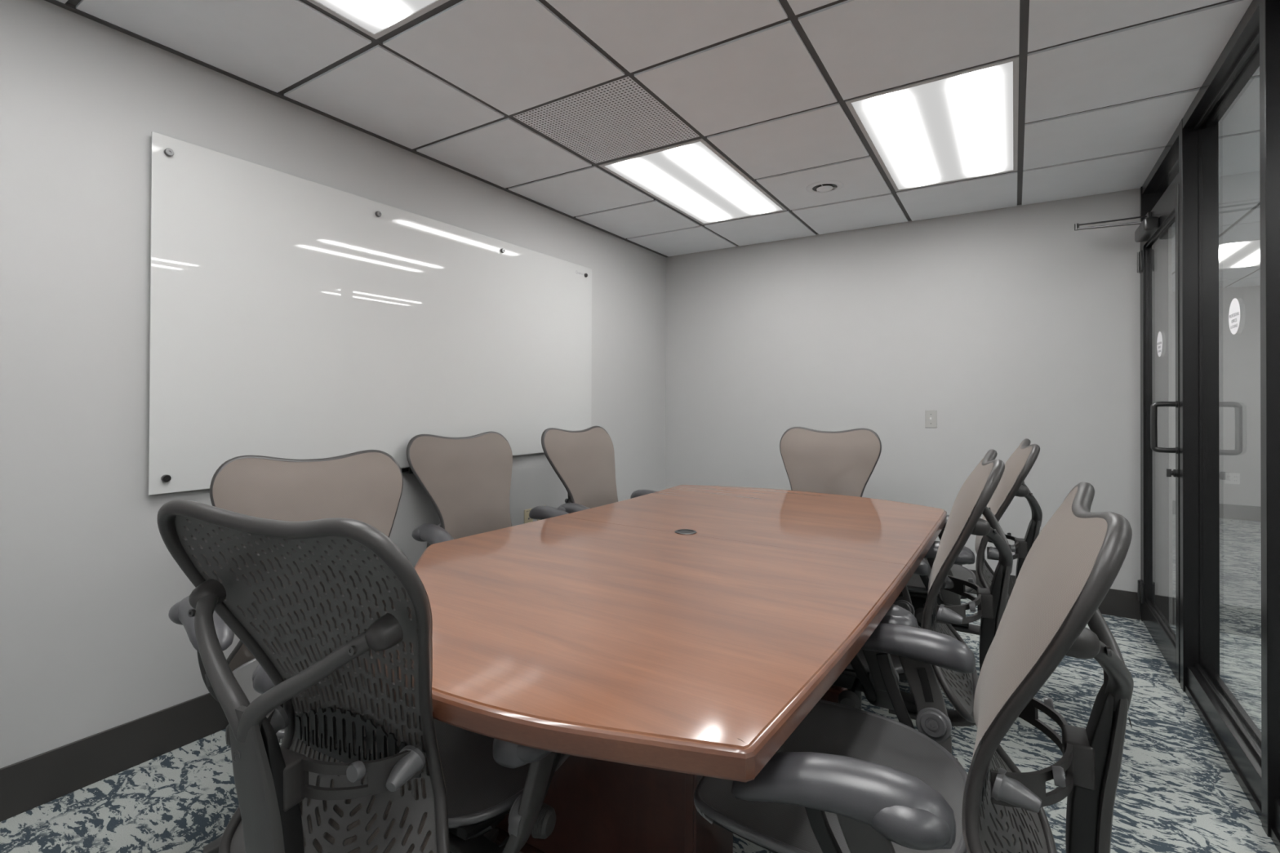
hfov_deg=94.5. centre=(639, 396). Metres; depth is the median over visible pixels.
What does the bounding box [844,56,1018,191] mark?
ceiling light
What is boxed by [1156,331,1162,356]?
sticker
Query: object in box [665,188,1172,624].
wall
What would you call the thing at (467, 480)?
office chair
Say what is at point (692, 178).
ceiling light
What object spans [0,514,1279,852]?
floor
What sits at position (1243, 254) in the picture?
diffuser
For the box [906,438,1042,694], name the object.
office chair
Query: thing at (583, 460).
office chair
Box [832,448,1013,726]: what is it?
office chair
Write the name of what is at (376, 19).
ceiling light
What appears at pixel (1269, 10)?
window
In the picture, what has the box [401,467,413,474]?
marker tray
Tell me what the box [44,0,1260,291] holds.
ceiling
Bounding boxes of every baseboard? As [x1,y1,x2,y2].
[0,693,228,822]
[968,569,1140,620]
[1172,500,1261,521]
[1172,595,1174,625]
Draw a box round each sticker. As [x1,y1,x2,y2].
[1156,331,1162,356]
[1228,297,1239,334]
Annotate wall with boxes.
[0,0,666,768]
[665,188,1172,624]
[1172,285,1261,506]
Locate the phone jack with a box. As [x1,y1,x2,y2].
[524,508,533,523]
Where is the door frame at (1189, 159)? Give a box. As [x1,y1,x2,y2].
[1139,118,1219,692]
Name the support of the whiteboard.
attached to the wall at (90, 582)
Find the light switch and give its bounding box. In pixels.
[924,409,937,427]
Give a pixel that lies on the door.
(1149, 231)
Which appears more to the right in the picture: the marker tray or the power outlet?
the power outlet
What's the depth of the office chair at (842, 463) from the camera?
3.35 m
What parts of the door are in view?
closer arm, pull handle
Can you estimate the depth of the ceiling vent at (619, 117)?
2.58 m
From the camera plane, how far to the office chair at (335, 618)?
0.99 m
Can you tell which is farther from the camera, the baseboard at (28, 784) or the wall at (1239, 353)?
the wall at (1239, 353)
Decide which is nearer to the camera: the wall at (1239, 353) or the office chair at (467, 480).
the office chair at (467, 480)
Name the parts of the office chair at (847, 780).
seat, armrest, armrest, lumbar knob, backrest, lumbar knob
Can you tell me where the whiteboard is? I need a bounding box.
[148,131,591,495]
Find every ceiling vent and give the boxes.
[512,75,699,163]
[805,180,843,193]
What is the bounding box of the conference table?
[413,484,946,852]
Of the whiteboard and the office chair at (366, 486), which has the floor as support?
the office chair at (366, 486)
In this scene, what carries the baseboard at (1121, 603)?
attached to the wall at (1013, 325)
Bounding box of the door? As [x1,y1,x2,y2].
[1074,183,1179,683]
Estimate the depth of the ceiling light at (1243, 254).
4.80 m
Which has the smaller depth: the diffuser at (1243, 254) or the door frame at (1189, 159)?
the door frame at (1189, 159)
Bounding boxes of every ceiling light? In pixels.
[306,0,449,39]
[598,137,786,224]
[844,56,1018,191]
[1174,239,1260,273]
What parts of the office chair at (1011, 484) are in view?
adjuster knob, seat, armrest, armrest, lumbar knob, backrest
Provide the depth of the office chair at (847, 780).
0.93 m
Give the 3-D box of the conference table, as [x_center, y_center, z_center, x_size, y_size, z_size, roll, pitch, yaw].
[0.207,0.858,2.106,1.405,0.728,2.507,0,0,32]
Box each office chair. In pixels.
[156,499,569,852]
[168,449,403,852]
[406,431,568,548]
[541,426,656,513]
[693,481,1133,852]
[779,426,881,497]
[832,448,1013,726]
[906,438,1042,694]
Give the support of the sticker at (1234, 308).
attached to the window at (1237, 737)
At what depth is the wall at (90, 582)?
1.90 m
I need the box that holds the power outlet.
[1224,472,1239,484]
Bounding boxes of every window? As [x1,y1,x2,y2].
[1182,0,1262,822]
[1259,0,1279,852]
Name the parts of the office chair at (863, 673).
adjuster knob, adjuster rod, seat, armrest, armrest, backrest, lumbar knob, lumbar knob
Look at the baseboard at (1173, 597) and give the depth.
3.21 m
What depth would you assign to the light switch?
3.85 m
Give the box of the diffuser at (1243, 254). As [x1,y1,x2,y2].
[1218,240,1260,269]
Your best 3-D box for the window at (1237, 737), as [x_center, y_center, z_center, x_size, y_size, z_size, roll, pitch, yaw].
[2.071,0.029,2.056,0.110,2.403,0.926,0,0,32]
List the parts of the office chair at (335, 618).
lumbar knob, backrest, lumbar knob, seat, leg, armrest, adjuster knob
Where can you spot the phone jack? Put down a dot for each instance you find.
(526, 518)

